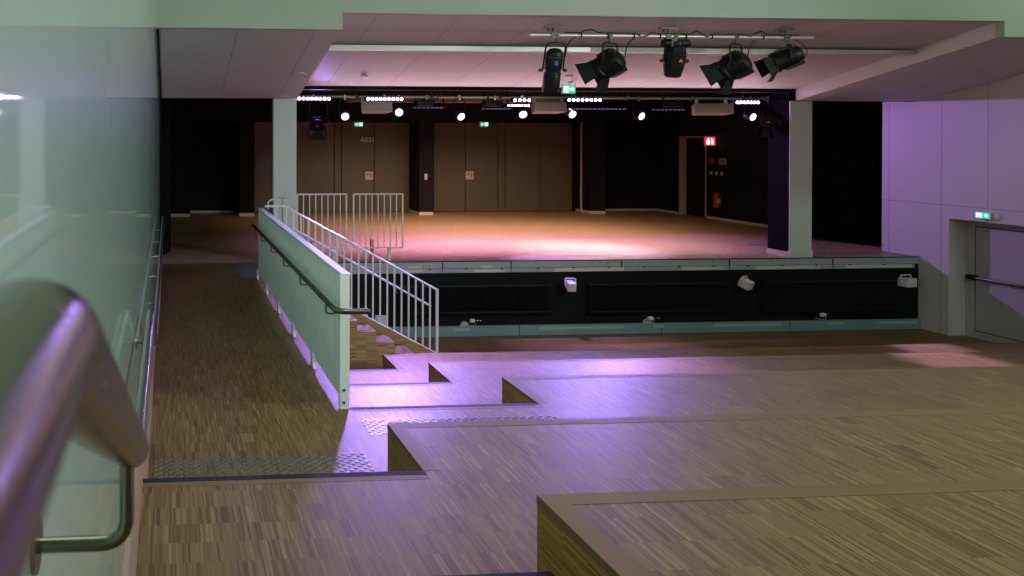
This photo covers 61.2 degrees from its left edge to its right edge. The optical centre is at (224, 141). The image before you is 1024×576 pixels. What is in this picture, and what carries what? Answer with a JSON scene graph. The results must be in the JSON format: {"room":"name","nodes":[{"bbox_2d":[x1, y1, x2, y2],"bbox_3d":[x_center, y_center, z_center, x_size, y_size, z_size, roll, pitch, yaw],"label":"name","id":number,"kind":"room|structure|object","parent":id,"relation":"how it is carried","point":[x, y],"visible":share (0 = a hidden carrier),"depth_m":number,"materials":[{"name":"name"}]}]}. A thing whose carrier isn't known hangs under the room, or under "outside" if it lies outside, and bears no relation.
{"room":"community hall","nodes":[
{"label":"community hall","id":0,"kind":"room"},
{"bbox_2d":[0,0,159,575],"bbox_3d":[-0.640,-0.177,5.117,0.250,7.700,18.300,0,0,-4],"label":"wall","id":1,"kind":"structure","parent":0,"point":[80,91],"depth_m":1.42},
{"bbox_2d":[0,278,148,575],"bbox_3d":[-0.111,0.266,0.339,0.126,0.444,1.290,0,0,-4],"label":"wall handrail","id":2,"kind":"object","parent":1,"relation":"attached to","point":[62,382],"visible":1,"depth_m":0.20,"materials":[{"name":"metal"}]},
{"bbox_2d":[128,464,142,575],"bbox_3d":[-0.359,1.679,3.058,0.022,0.110,1.974,0,0,-4],"label":"baseboard","id":3,"kind":"structure","parent":1,"relation":"attached to","point":[139,484],"depth_m":3.36,"materials":[{"name":"brown"}]},
{"bbox_2d":[135,216,163,434],"bbox_3d":[-0.647,1.093,7.554,0.086,0.569,10.650,0,0,-4],"label":"wall handrail","id":4,"kind":"object","parent":1,"relation":"attached to","point":[151,333],"visible":0.93,"depth_m":3.24,"materials":[{"name":"metal"}]},
{"bbox_2d":[144,345,155,478],"bbox_3d":[-0.776,2.098,8.879,0.020,0.110,9.680,0,0,-4],"label":"baseboard","id":5,"kind":"structure","parent":1,"relation":"attached to","point":[146,467],"depth_m":6.05,"materials":[{"name":"brown"}]},
{"bbox_2d":[157,29,161,97],"bbox_3d":[-0.986,-1.127,11.944,0.030,0.770,3.500,0,0,-4],"label":"trim","id":6,"kind":"structure","parent":1,"relation":"attached to","point":[158,35],"depth_m":11.54,"materials":[{"name":"black"}]},
{"bbox_2d":[237,121,254,212],"bbox_3d":[0.587,0.711,22.538,0.420,2.575,0.970,0,0,-4],"label":"wall pier","id":7,"kind":"object","parent":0,"point":[245,129],"visible":1,"depth_m":22.06,"materials":[{"name":"black paint"}]},
{"bbox_2d":[159,29,339,97],"bbox_3d":[0.197,-1.353,12.023,2.400,1.216,3.510,0,0,-4],"label":"ceiling","id":8,"kind":"structure","parent":0,"point":[195,63],"depth_m":11.65,"materials":[{"name":"white paint"}]},
{"bbox_2d":[409,121,432,211],"bbox_3d":[5.684,0.716,22.901,0.400,2.575,0.970,0,0,-4],"label":"wall pier","id":9,"kind":"object","parent":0,"point":[420,132],"visible":0.93,"depth_m":22.43,"materials":[{"name":"black"}]},
{"bbox_2d":[190,121,654,212],"bbox_3d":[5.744,0.386,23.480,15.600,3.400,0.180,0,0,-4],"label":"wall","id":10,"kind":"structure","parent":0,"point":[629,147],"depth_m":23.01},
{"bbox_2d":[190,210,233,212],"bbox_3d":[-0.376,2.045,22.948,1.280,0.070,0.030,0,0,-4],"label":"baseboard","id":11,"kind":"structure","parent":10,"relation":"attached to","point":[217,211],"depth_m":22.94,"materials":[{"name":"beige"}]},
{"bbox_2d":[255,122,271,212],"bbox_3d":[1.075,0.762,23.017,0.600,2.640,0.075,0,0,-4],"label":"wall panel","id":12,"kind":"object","parent":10,"relation":"attached to","point":[263,135],"visible":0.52,"depth_m":22.98,"materials":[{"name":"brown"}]},
{"bbox_2d":[341,122,373,211],"bbox_3d":[3.899,0.765,23.198,1.000,2.640,0.115,0,0,-4],"label":"door","id":13,"kind":"structure","parent":10,"relation":"in","point":[357,143],"depth_m":23.18,"materials":[{"name":"black wood"}]},
{"bbox_2d":[374,123,408,211],"bbox_3d":[4.915,0.766,23.291,1.080,2.640,0.075,0,0,-4],"label":"door","id":14,"kind":"structure","parent":10,"relation":"in","point":[391,140],"depth_m":23.25,"materials":[{"name":"black wood"}]},
{"bbox_2d":[433,123,464,211],"bbox_3d":[6.650,0.768,23.414,0.980,2.640,0.075,0,0,-4],"label":"door","id":15,"kind":"structure","parent":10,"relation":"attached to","point":[448,138],"depth_m":23.38,"materials":[{"name":"black wood"}]},
{"bbox_2d":[464,123,497,211],"bbox_3d":[7.624,0.769,23.464,1.010,2.640,0.115,0,0,-4],"label":"door","id":16,"kind":"structure","parent":10,"relation":"in","point":[481,143],"depth_m":23.45,"materials":[{"name":"black wood"}]},
{"bbox_2d":[605,209,654,210],"bbox_3d":[11.983,2.063,23.829,2.100,0.060,0.030,0,0,-4],"label":"baseboard","id":17,"kind":"structure","parent":10,"relation":"attached to","point":[605,209],"depth_m":23.83,"materials":[{"name":"beige"}]},
{"bbox_2d":[171,98,675,122],"bbox_3d":[5.562,-0.941,22.884,15.150,0.740,0.970,0,0,-4],"label":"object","id":18,"kind":"object","parent":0,"point":[182,109],"visible":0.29,"depth_m":22.37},
{"bbox_2d":[300,90,743,96],"bbox_3d":[6.091,-1.314,19.697,15.650,0.160,10.760,0,0,-4],"label":"ceiling","id":19,"kind":"structure","parent":0,"point":[304,92],"depth_m":20.42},
{"bbox_2d":[411,91,446,108],"bbox_3d":[3.900,-0.918,15.058,0.680,0.590,0.085,0,0,-4],"label":"batten","id":20,"kind":"object","parent":19,"relation":"hanging from","point":[443,106],"visible":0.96,"depth_m":15.02,"materials":[{"name":"black metal"}]},
{"bbox_2d":[346,90,563,102],"bbox_3d":[5.240,-1.051,17.913,5.000,0.350,0.200,0,0,-4],"label":"pipe","id":21,"kind":"object","parent":19,"relation":"hanging from","point":[407,100],"visible":0.36,"depth_m":17.82,"materials":[{"name":"brown"}]},
{"bbox_2d":[479,91,510,109],"bbox_3d":[5.186,-0.909,15.150,0.600,0.605,0.085,0,0,-4],"label":"batten","id":22,"kind":"object","parent":19,"relation":"hanging from","point":[482,107],"visible":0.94,"depth_m":15.12,"materials":[{"name":"black metal"}]},
{"bbox_2d":[298,90,767,100],"bbox_3d":[5.992,-0.986,14.745,9.390,0.444,0.088,0,0,-4],"label":"pipe","id":23,"kind":"object","parent":19,"relation":"hanging from","point":[356,96],"visible":0.8,"depth_m":14.73,"materials":[{"name":"silver metal"}]},
{"bbox_2d":[295,94,331,100],"bbox_3d":[1.620,-0.800,14.405,0.660,0.115,0.086,0,0,-4],"label":"bar","id":24,"kind":"object","parent":23,"relation":"attached to","point":[313,98],"visible":0.92,"depth_m":14.37,"materials":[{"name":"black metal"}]},
{"bbox_2d":[306,101,329,139],"bbox_3d":[1.702,-0.442,14.492,0.440,0.833,0.527,0,0,14],"label":"spotlight","id":25,"kind":"object","parent":23,"relation":"hanging from","point":[317,124],"visible":0.96,"depth_m":14.47,"materials":[{"name":"black metal"}]},
{"bbox_2d":[339,95,350,120],"bbox_3d":[2.196,-0.618,14.478,0.218,0.479,0.209,0,0,-4],"label":"light","id":26,"kind":"object","parent":23,"relation":"hanging from","point":[344,115],"visible":1,"depth_m":14.43,"materials":[{"name":"black"}]},
{"bbox_2d":[361,98,392,113],"bbox_3d":[2.780,-0.683,14.583,0.574,0.339,0.268,0,0,-4],"label":"loudspeaker","id":27,"kind":"object","parent":23,"relation":"attached to","point":[368,107],"visible":0.94,"depth_m":14.46,"materials":[{"name":"beige"}]},
{"bbox_2d":[364,95,404,100],"bbox_3d":[2.927,-0.799,14.498,0.740,0.115,0.086,0,0,-4],"label":"bar","id":28,"kind":"object","parent":23,"relation":"attached to","point":[383,98],"visible":1,"depth_m":14.46,"materials":[{"name":"black metal"}]},
{"bbox_2d":[392,95,403,116],"bbox_3d":[3.194,-0.654,14.552,0.218,0.405,0.206,0,0,-4],"label":"light","id":29,"kind":"object","parent":23,"relation":"hanging from","point":[398,111],"visible":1,"depth_m":14.48,"materials":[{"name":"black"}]},
{"bbox_2d":[414,95,434,105],"bbox_3d":[3.715,-0.756,14.698,0.404,0.190,0.240,0,0,-4],"label":"stage light","id":30,"kind":"object","parent":23,"relation":"attached to","point":[425,102],"visible":1,"depth_m":14.64,"materials":[{"name":"black metal"}]},
{"bbox_2d":[453,95,464,120],"bbox_3d":[4.341,-0.618,14.629,0.218,0.475,0.209,0,0,-4],"label":"light","id":31,"kind":"object","parent":23,"relation":"hanging from","point":[459,115],"visible":1,"depth_m":14.59,"materials":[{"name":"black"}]},
{"bbox_2d":[482,98,502,105],"bbox_3d":[5.011,-0.755,14.790,0.404,0.190,0.240,0,0,-4],"label":"stage light","id":32,"kind":"object","parent":23,"relation":"attached to","point":[493,102],"visible":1,"depth_m":14.73,"materials":[{"name":"black metal"}]},
{"bbox_2d":[510,96,532,101],"bbox_3d":[5.510,-0.786,14.682,0.400,0.115,0.086,0,0,-4],"label":"bar","id":33,"kind":"object","parent":23,"relation":"attached to","point":[521,99],"visible":1,"depth_m":14.64,"materials":[{"name":"black metal"}]},
{"bbox_2d":[516,95,527,118],"bbox_3d":[5.538,-0.639,14.714,0.218,0.430,0.209,0,0,-4],"label":"light","id":34,"kind":"object","parent":23,"relation":"hanging from","point":[522,113],"visible":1,"depth_m":14.66,"materials":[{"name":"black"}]},
{"bbox_2d":[531,99,566,113],"bbox_3d":[6.052,-0.684,14.816,0.654,0.329,0.257,0,0,-10],"label":"loudspeaker","id":35,"kind":"object","parent":23,"relation":"attached to","point":[536,107],"visible":1,"depth_m":14.72,"materials":[{"name":"beige"}]},
{"bbox_2d":[535,103,566,110],"bbox_3d":[6.072,-0.641,14.704,0.620,0.154,0.029,0,0,-10],"label":"grille","id":36,"kind":"object","parent":35,"relation":"attached to","point":[538,106],"depth_m":14.70,"materials":[{"name":"metal"}]},
{"bbox_2d":[565,96,576,117],"bbox_3d":[6.465,-0.640,14.781,0.218,0.425,0.209,0,0,-4],"label":"light","id":37,"kind":"object","parent":23,"relation":"hanging from","point":[571,113],"visible":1,"depth_m":14.72,"materials":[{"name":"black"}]},
{"bbox_2d":[564,96,602,101],"bbox_3d":[6.707,-0.795,14.768,0.720,0.115,0.086,0,0,-4],"label":"bar","id":38,"kind":"object","parent":23,"relation":"attached to","point":[583,99],"visible":1,"depth_m":14.73,"materials":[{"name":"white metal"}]},
{"bbox_2d":[632,96,644,119],"bbox_3d":[7.787,-0.623,14.867,0.210,0.458,0.197,0,0,42],"label":"light","id":39,"kind":"object","parent":23,"relation":"hanging from","point":[637,114],"visible":1,"depth_m":14.84,"materials":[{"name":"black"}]},
{"bbox_2d":[662,99,683,106],"bbox_3d":[8.552,-0.751,15.043,0.404,0.190,0.240,0,0,-4],"label":"stage flood","id":40,"kind":"object","parent":23,"relation":"attached to","point":[675,103],"visible":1,"depth_m":14.99,"materials":[{"name":"black metal"}]},
{"bbox_2d":[691,100,733,114],"bbox_3d":[9.259,-0.671,15.045,0.704,0.349,0.259,0,0,6],"label":"loudspeaker","id":41,"kind":"object","parent":23,"relation":"attached to","point":[725,108],"visible":1,"depth_m":14.94,"materials":[{"name":"beige"}]},
{"bbox_2d":[695,104,732,112],"bbox_3d":[9.247,-0.623,14.931,0.670,0.164,0.030,0,0,6],"label":"grille","id":42,"kind":"object","parent":41,"relation":"attached to","point":[699,108],"depth_m":14.93,"materials":[{"name":"metal"}]},
{"bbox_2d":[732,98,760,103],"bbox_3d":[9.899,-0.762,14.995,0.520,0.115,0.086,0,0,-4],"label":"bar","id":43,"kind":"object","parent":23,"relation":"attached to","point":[745,101],"visible":1,"depth_m":14.96,"materials":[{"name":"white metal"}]},
{"bbox_2d":[743,97,756,120],"bbox_3d":[9.986,-0.616,15.035,0.218,0.466,0.208,0,0,-4],"label":"light","id":44,"kind":"object","parent":23,"relation":"hanging from","point":[751,116],"visible":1,"depth_m":14.98,"materials":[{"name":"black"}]},
{"bbox_2d":[752,97,781,136],"bbox_3d":[10.340,-0.466,15.009,0.460,0.765,0.580,0,0,44],"label":"spotlight","id":45,"kind":"object","parent":23,"relation":"hanging from","point":[767,118],"visible":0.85,"depth_m":15.05,"materials":[{"name":"black metal"}]},
{"bbox_2d":[567,92,625,109],"bbox_3d":[7.181,-0.909,15.293,1.200,0.600,0.085,0,0,-4],"label":"batten","id":46,"kind":"object","parent":19,"relation":"hanging from","point":[619,107],"visible":0.74,"depth_m":15.26,"materials":[{"name":"black metal"}]},
{"bbox_2d":[649,92,685,110],"bbox_3d":[8.628,-0.903,15.396,0.700,0.610,0.085,0,0,-4],"label":"batten","id":47,"kind":"object","parent":19,"relation":"hanging from","point":[653,108],"visible":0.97,"depth_m":15.37,"materials":[{"name":"black metal"}]},
{"bbox_2d":[812,101,882,245],"bbox_3d":[13.038,0.468,16.498,0.138,3.270,1.681,0,0,-27],"label":"curtain","id":48,"kind":"object","parent":19,"relation":"hanging from","point":[846,136],"visible":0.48,"depth_m":16.50,"materials":[{"name":"black fabric"}]},
{"bbox_2d":[204,86,913,101],"bbox_3d":[6.474,-1.257,14.320,15.650,1.017,0.180,0,0,-4],"label":"wall","id":49,"kind":"structure","parent":0,"point":[383,88],"depth_m":14.15,"materials":[{"name":"black paint"}]},
{"bbox_2d":[572,122,575,210],"bbox_3d":[10.443,0.762,23.657,0.080,2.660,0.100,0,0,-4],"label":"wall","id":50,"kind":"structure","parent":0,"point":[573,123],"depth_m":23.61,"materials":[{"name":"wood"}]},
{"bbox_2d":[136,407,1023,575],"bbox_3d":[6.626,2.630,3.906,14.080,1.787,2.662,0,0,-4],"label":"floor","id":51,"kind":"structure","parent":0,"point":[452,498],"depth_m":4.06,"materials":[{"name":"brown wood"}]},
{"bbox_2d":[148,211,1023,477],"bbox_3d":[6.433,2.798,14.835,15.450,1.337,20.550,0,0,-4],"label":"floor","id":52,"kind":"structure","parent":0,"point":[319,431],"depth_m":7.31,"materials":[{"name":"brown wood"}]},
{"bbox_2d":[162,261,257,263],"bbox_3d":[-0.155,2.126,13.911,1.915,0.007,0.190,0,0,-4],"label":"tactile paving","id":53,"kind":"object","parent":52,"relation":"on","point":[179,261],"visible":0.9,"depth_m":13.87,"materials":[{"name":"grey"}]},
{"bbox_2d":[235,264,259,277],"bbox_3d":[0.400,2.135,13.058,0.360,0.015,1.330,0,0,-4],"label":"tactile paving","id":54,"kind":"object","parent":52,"relation":"on","point":[245,270],"visible":0.91,"depth_m":13.04,"materials":[{"name":"grey"}]},
{"bbox_2d":[153,452,373,477],"bbox_3d":[0.252,2.171,5.293,1.470,0.007,0.339,0,0,-4],"label":"tactile paving","id":55,"kind":"object","parent":52,"relation":"on","point":[361,453],"visible":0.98,"depth_m":5.29,"materials":[{"name":"grey metal"}]},
{"bbox_2d":[267,197,288,222],"bbox_3d":[0.886,1.533,13.285,0.386,1.199,0.072,0,0,-17],"label":"handrail","id":56,"kind":"object","parent":52,"relation":"on","point":[274,197],"visible":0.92,"depth_m":13.29,"materials":[{"name":"silver metal"}]},
{"bbox_2d":[272,98,296,231],"bbox_3d":[1.048,0.687,13.968,0.426,2.883,0.212,0,0,-4],"label":"pillar","id":57,"kind":"structure","parent":52,"relation":"on","point":[284,110],"depth_m":13.87,"materials":[{"name":"white paint"}]},
{"bbox_2d":[271,122,333,212],"bbox_3d":[2.281,0.763,23.103,1.860,2.640,0.075,0,0,-4],"label":"wall panel","id":58,"kind":"object","parent":52,"relation":"on","point":[314,158],"visible":0.57,"depth_m":23.09,"materials":[{"name":"black wood"}]},
{"bbox_2d":[250,208,370,408],"bbox_3d":[0.771,1.603,9.307,0.293,1.100,6.287,0,0,-4],"label":"balustrade","id":59,"kind":"object","parent":52,"relation":"on","point":[312,290],"visible":1,"depth_m":7.71,"materials":[{"name":"white paint"}]},
{"bbox_2d":[296,193,346,260],"bbox_3d":[1.721,1.527,14.008,0.908,1.204,0.044,0,0,-4],"label":"railing","id":60,"kind":"object","parent":52,"relation":"on","point":[340,194],"visible":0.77,"depth_m":14.02,"materials":[{"name":"grey metal"}]},
{"bbox_2d":[334,122,340,211],"bbox_3d":[3.304,0.764,23.176,0.230,2.640,0.075,0,0,-4],"label":"wall panel","id":61,"kind":"object","parent":52,"relation":"on","point":[337,125],"visible":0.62,"depth_m":23.14,"materials":[{"name":"black"}]},
{"bbox_2d":[353,193,403,260],"bbox_3d":[2.734,1.528,14.080,0.918,1.204,0.044,0,0,-4],"label":"railing","id":62,"kind":"object","parent":52,"relation":"on","point":[359,194],"visible":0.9,"depth_m":14.08,"materials":[{"name":"grey metal"}]},
{"bbox_2d":[361,415,556,435],"bbox_3d":[1.838,2.170,6.037,1.570,0.007,0.339,0,0,-4],"label":"tactile paving","id":63,"kind":"object","parent":52,"relation":"on","point":[539,416],"visible":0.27,"depth_m":6.13,"materials":[{"name":"grey"}]},
{"bbox_2d":[497,123,504,210],"bbox_3d":[8.226,0.769,23.527,0.240,2.640,0.075,0,0,-4],"label":"wall panel","id":64,"kind":"object","parent":52,"relation":"on","point":[501,126],"visible":1,"depth_m":23.49,"materials":[{"name":"black"}]},
{"bbox_2d":[505,123,539,210],"bbox_3d":[8.870,0.770,23.573,1.090,2.640,0.075,0,0,-4],"label":"wall panel","id":65,"kind":"object","parent":52,"relation":"on","point":[522,140],"visible":1,"depth_m":23.53,"materials":[{"name":"black wood"}]},
{"bbox_2d":[539,123,571,210],"bbox_3d":[9.902,0.771,23.646,1.020,2.640,0.075,0,0,-4],"label":"wall panel","id":66,"kind":"object","parent":52,"relation":"on","point":[555,138],"visible":1,"depth_m":23.61,"materials":[{"name":"black wood"}]},
{"bbox_2d":[338,256,919,273],"bbox_3d":[7.136,2.239,14.271,11.670,0.204,0.050,0,0,-4],"label":"stage edge","id":67,"kind":"structure","parent":52,"relation":"attached to","point":[813,262],"depth_m":14.28,"materials":[{"name":"grey metal"}]},
{"bbox_2d":[407,252,883,258],"bbox_3d":[7.929,2.133,14.775,9.269,0.007,0.269,0,0,-4],"label":"tactile paving","id":68,"kind":"object","parent":52,"relation":"on","point":[843,253],"visible":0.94,"depth_m":14.74,"materials":[{"name":"grey"}]},
{"bbox_2d":[788,101,812,257],"bbox_3d":[10.620,0.698,14.570,0.446,2.883,0.052,0,0,-4],"label":"pillar","id":69,"kind":"structure","parent":52,"relation":"on","point":[800,112],"depth_m":14.55,"materials":[{"name":"white paint"}]},
{"bbox_2d":[157,0,1023,37],"bbox_3d":[6.153,-2.746,10.620,14.080,2.601,0.120,0,0,-4],"label":"ceiling","id":70,"kind":"structure","parent":0,"point":[322,15],"depth_m":10.47,"materials":[{"name":"white paint"}]},
{"bbox_2d":[576,122,605,210],"bbox_3d":[10.731,0.722,23.266,0.440,2.575,0.960,0,0,-4],"label":"wall pier","id":71,"kind":"object","parent":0,"point":[593,133],"visible":0.93,"depth_m":22.80,"materials":[{"name":"black"}]},
{"bbox_2d":[580,122,581,212],"bbox_3d":[10.494,0.764,23.270,0.028,2.660,0.080,0,0,-4],"label":"trim","id":72,"kind":"structure","parent":71,"relation":"attached to","point":[580,122],"depth_m":23.24,"materials":[{"name":"beige"}]},
{"bbox_2d":[576,209,604,213],"bbox_3d":[10.731,2.052,23.257,0.440,0.085,0.952,0,0,-4],"label":"baseboard","id":73,"kind":"object","parent":71,"relation":"attached to","point":[577,210],"visible":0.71,"depth_m":22.79,"materials":[{"name":"beige"}]},
{"bbox_2d":[350,264,917,326],"bbox_3d":[7.369,2.853,14.440,12.900,1.235,0.252,0,0,-4],"label":"wall","id":74,"kind":"structure","parent":0,"point":[567,307],"depth_m":14.28,"materials":[{"name":"black"}]},
{"bbox_2d":[398,283,551,315],"bbox_3d":[4.454,2.806,14.053,2.790,0.551,0.100,0,0,-4],"label":"radiator","id":75,"kind":"object","parent":74,"relation":"attached to","point":[539,287],"visible":0.93,"depth_m":14.02,"materials":[{"name":"black metal"}]},
{"bbox_2d":[565,273,575,291],"bbox_3d":[6.155,2.504,14.053,0.196,0.316,0.244,0,0,-4],"label":"floodlight","id":76,"kind":"object","parent":74,"relation":"attached to","point":[570,285],"visible":1,"depth_m":13.97,"materials":[{"name":"white"}]},
{"bbox_2d":[389,318,920,336],"bbox_3d":[7.573,3.381,14.302,10.750,0.180,0.063,0,0,-4],"label":"baseboard","id":77,"kind":"structure","parent":74,"relation":"attached to","point":[915,323],"depth_m":14.30,"materials":[{"name":"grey metal"}]},
{"bbox_2d":[588,281,728,314],"bbox_3d":[7.840,2.819,14.295,2.640,0.571,0.100,0,0,-4],"label":"radiator","id":78,"kind":"object","parent":74,"relation":"attached to","point":[597,295],"visible":1,"depth_m":14.25,"materials":[{"name":"black metal"}]},
{"bbox_2d":[737,271,754,289],"bbox_3d":[9.425,2.515,14.289,0.198,0.332,0.243,0,0,-32],"label":"floodlight","id":79,"kind":"object","parent":74,"relation":"attached to","point":[745,283],"visible":1,"depth_m":14.25,"materials":[{"name":"white"}]},
{"bbox_2d":[762,278,906,312],"bbox_3d":[11.211,2.828,14.536,2.800,0.601,0.100,0,0,-4],"label":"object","id":80,"kind":"object","parent":74,"relation":"attached to","point":[899,293],"visible":0.99,"depth_m":14.49,"materials":[{"name":"black metal"}]},
{"bbox_2d":[898,270,916,287],"bbox_3d":[12.528,2.515,14.507,0.268,0.305,0.208,0,0,-14],"label":"floodlight","id":81,"kind":"object","parent":74,"relation":"attached to","point":[907,282],"visible":1,"depth_m":14.45,"materials":[{"name":"white"}]},
{"bbox_2d":[305,14,994,88],"bbox_3d":[6.007,-1.566,12.436,9.250,1.216,3.510,0,0,-4],"label":"ceiling","id":82,"kind":"structure","parent":0,"point":[337,67],"depth_m":11.89,"materials":[{"name":"white paint"}]},
{"bbox_2d":[561,75,575,93],"bbox_3d":[5.849,-0.967,13.445,0.231,0.310,0.150,0,0,-4],"label":"exit sign","id":83,"kind":"object","parent":82,"relation":"hanging from","point":[565,89],"visible":1,"depth_m":13.42,"materials":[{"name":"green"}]},
{"bbox_2d":[329,45,914,55],"bbox_3d":[6.043,-1.380,11.923,9.230,0.085,0.160,0,0,-4],"label":"track","id":84,"kind":"object","parent":82,"relation":"attached to","point":[333,47],"visible":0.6,"depth_m":11.81,"materials":[{"name":"silver metal"}]},
{"bbox_2d":[528,25,814,40],"bbox_3d":[6.280,-1.518,11.067,4.160,0.168,0.080,0,0,-4],"label":"pipe","id":85,"kind":"object","parent":82,"relation":"attached to","point":[552,34],"visible":1,"depth_m":11.04,"materials":[{"name":"silver metal"}]},
{"bbox_2d":[538,32,566,93],"bbox_3d":[4.566,-1.085,11.006,0.318,0.841,0.316,0,0,45],"label":"spotlight","id":86,"kind":"object","parent":85,"relation":"hanging from","point":[553,59],"visible":1,"depth_m":10.93,"materials":[{"name":"black metal"}]},
{"bbox_2d":[575,34,627,92],"bbox_3d":[5.301,-1.093,11.081,0.643,0.824,0.490,0,0,43],"label":"spotlight","id":87,"kind":"object","parent":85,"relation":"hanging from","point":[610,63],"visible":1,"depth_m":10.99,"materials":[{"name":"black metal"}]},
{"bbox_2d":[660,34,691,77],"bbox_3d":[6.297,-1.195,11.062,0.401,0.618,0.288,0,0,-26],"label":"light","id":88,"kind":"object","parent":85,"relation":"hanging from","point":[674,59],"visible":1,"depth_m":10.99,"materials":[{"name":"black metal"}]},
{"bbox_2d":[700,35,753,94],"bbox_3d":[7.136,-1.086,11.212,0.643,0.834,0.490,0,0,43],"label":"spotlight","id":89,"kind":"object","parent":85,"relation":"hanging from","point":[735,64],"visible":1,"depth_m":11.12,"materials":[{"name":"black metal"}]},
{"bbox_2d":[753,37,804,82],"bbox_3d":[7.883,-1.175,11.219,0.587,0.655,0.441,0,0,20],"label":"spotlight","id":90,"kind":"object","parent":85,"relation":"hanging from","point":[788,57],"visible":1,"depth_m":11.12,"materials":[{"name":"black metal"}]},
{"bbox_2d":[349,351,1023,406],"bbox_3d":[7.122,3.058,8.260,12.470,0.887,2.772,0,0,-4],"label":"floor","id":91,"kind":"structure","parent":0,"point":[472,382],"depth_m":9.12,"materials":[{"name":"brown wood"}]},
{"bbox_2d":[349,342,1023,383],"bbox_3d":[6.979,3.280,10.266,12.470,0.452,2.752,0,0,-4],"label":"floor","id":92,"kind":"structure","parent":0,"point":[410,367],"depth_m":11.31,"materials":[{"name":"brown wood"}]},
{"bbox_2d":[409,329,993,352],"bbox_3d":[7.154,3.649,5.422,15.350,0.265,17.760,0,0,-4],"label":"floor","id":93,"kind":"structure","parent":0,"point":[878,336],"depth_m":13.74,"materials":[{"name":"brown wood"}]},
{"bbox_2d":[349,315,412,369],"bbox_3d":[1.979,2.808,11.886,2.725,1.335,0.500,0,0,-4],"label":"stepped ledge","id":94,"kind":"object","parent":93,"relation":"on","point":[367,347],"visible":0.32,"depth_m":11.65,"materials":[{"name":"brown wood"}]},
{"bbox_3d":[2.131,2.803,13.065,2.255,1.335,1.610,0,0,-4],"label":"flight","id":95,"kind":"object","parent":93,"relation":"on","visible":0},
{"bbox_2d":[352,314,434,352],"bbox_3d":[2.224,2.792,12.207,2.320,1.365,0.095,0,0,-4],"label":"stair stringer","id":96,"kind":"object","parent":95,"relation":"attached to","point":[379,328],"visible":0.18,"depth_m":12.19,"materials":[{"name":"brown wood"}]},
{"bbox_2d":[265,205,438,352],"bbox_3d":[1.960,2.226,12.225,2.714,2.497,0.126,0,0,-4],"label":"stair railing","id":97,"kind":"object","parent":96,"relation":"on","point":[422,301],"visible":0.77,"depth_m":12.21,"materials":[{"name":"grey metal"}]},
{"bbox_2d":[655,93,767,224],"bbox_3d":[13.439,0.413,20.310,0.300,3.400,9.400,0,0,-4],"label":"wall","id":98,"kind":"structure","parent":0,"point":[743,185],"depth_m":20.90,"materials":[{"name":"black paint"}]},
{"bbox_2d":[679,136,706,217],"bbox_3d":[13.212,0.978,22.212,0.200,2.250,1.140,0,0,-4],"label":"door","id":99,"kind":"structure","parent":98,"relation":"in","point":[692,152],"depth_m":22.39,"materials":[{"name":"beige"}]},
{"bbox_2d":[703,137,715,145],"bbox_3d":[13.046,-0.007,21.259,0.316,0.246,0.046,0,0,-4],"label":"sign","id":100,"kind":"object","parent":98,"relation":"attached to","point":[707,141],"visible":1,"depth_m":21.24,"materials":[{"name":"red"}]},
{"bbox_2d":[706,216,767,227],"bbox_3d":[13.379,2.086,18.811,0.030,0.070,5.600,0,0,-4],"label":"baseboard","id":101,"kind":"structure","parent":98,"relation":"attached to","point":[707,217],"depth_m":20.42,"materials":[{"name":"beige"}]},
{"bbox_3d":[13.177,1.479,21.079,0.090,0.060,0.060,0,0,-4],"label":"bracket","id":102,"kind":"object","parent":98,"relation":"attached to","visible":0},
{"bbox_2d":[713,190,721,207],"bbox_3d":[13.128,1.539,21.067,0.170,0.480,0.188,0,0,-31],"label":"fire extinguisher","id":103,"kind":"object","parent":102,"relation":"hanging from","point":[716,196],"visible":1,"depth_m":21.02,"materials":[{"name":"red paint"}]},
{"bbox_2d":[443,479,1023,575],"bbox_3d":[6.758,2.415,2.060,14.080,2.237,2.442,0,0,-4],"label":"floor","id":104,"kind":"structure","parent":0,"point":[974,527],"depth_m":2.64,"materials":[{"name":"brown wood"}]},
{"bbox_2d":[768,92,795,251],"bbox_3d":[10.598,0.418,14.841,0.425,3.240,0.505,0,0,-4],"label":"wall","id":105,"kind":"structure","parent":0,"point":[778,141],"depth_m":14.79,"materials":[{"name":"black"}]},
{"bbox_2d":[767,248,787,256],"bbox_3d":[10.595,2.088,14.855,0.445,0.100,0.515,0,0,-4],"label":"baseboard","id":106,"kind":"structure","parent":105,"relation":"attached to","point":[770,251],"depth_m":14.83,"materials":[{"name":"beige"}]},
{"bbox_2d":[796,22,1023,101],"bbox_3d":[11.842,-1.341,12.853,2.450,1.216,3.510,0,0,-4],"label":"ceiling","id":107,"kind":"structure","parent":0,"point":[973,58],"depth_m":12.84,"materials":[{"name":"white paint"}]},
{"bbox_2d":[882,74,1023,335],"bbox_3d":[13.970,-0.163,6.259,0.900,7.700,18.500,0,0,-4],"label":"wall","id":108,"kind":"structure","parent":0,"point":[947,158],"depth_m":14.16,"materials":[{"name":"white paint"}]},
{"bbox_2d":[975,211,998,219],"bbox_3d":[12.966,1.263,13.442,0.078,0.116,0.338,0,0,-4],"label":"exit sign","id":109,"kind":"object","parent":108,"relation":"attached to","point":[982,215],"visible":1,"depth_m":13.43,"materials":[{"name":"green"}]},
{"bbox_2d":[965,220,1023,342],"bbox_3d":[13.312,2.436,13.203,0.140,2.099,1.919,0,0,-4],"label":"door","id":110,"kind":"structure","parent":108,"relation":"in","point":[994,252],"depth_m":13.65,"materials":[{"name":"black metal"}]},
{"bbox_3d":[-1.659,0.147,19.382,0.249,4.100,10.300,0,0,-4],"label":"wall","id":111,"kind":"structure","parent":0,"visible":0},
{"bbox_2d":[160,98,170,254],"bbox_3d":[-1.108,0.511,14.838,0.086,3.180,0.667,0,0,9],"label":"curtain","id":112,"kind":"object","parent":111,"relation":"hanging from","point":[165,103],"visible":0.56,"depth_m":14.76,"materials":[{"name":"black fabric"}]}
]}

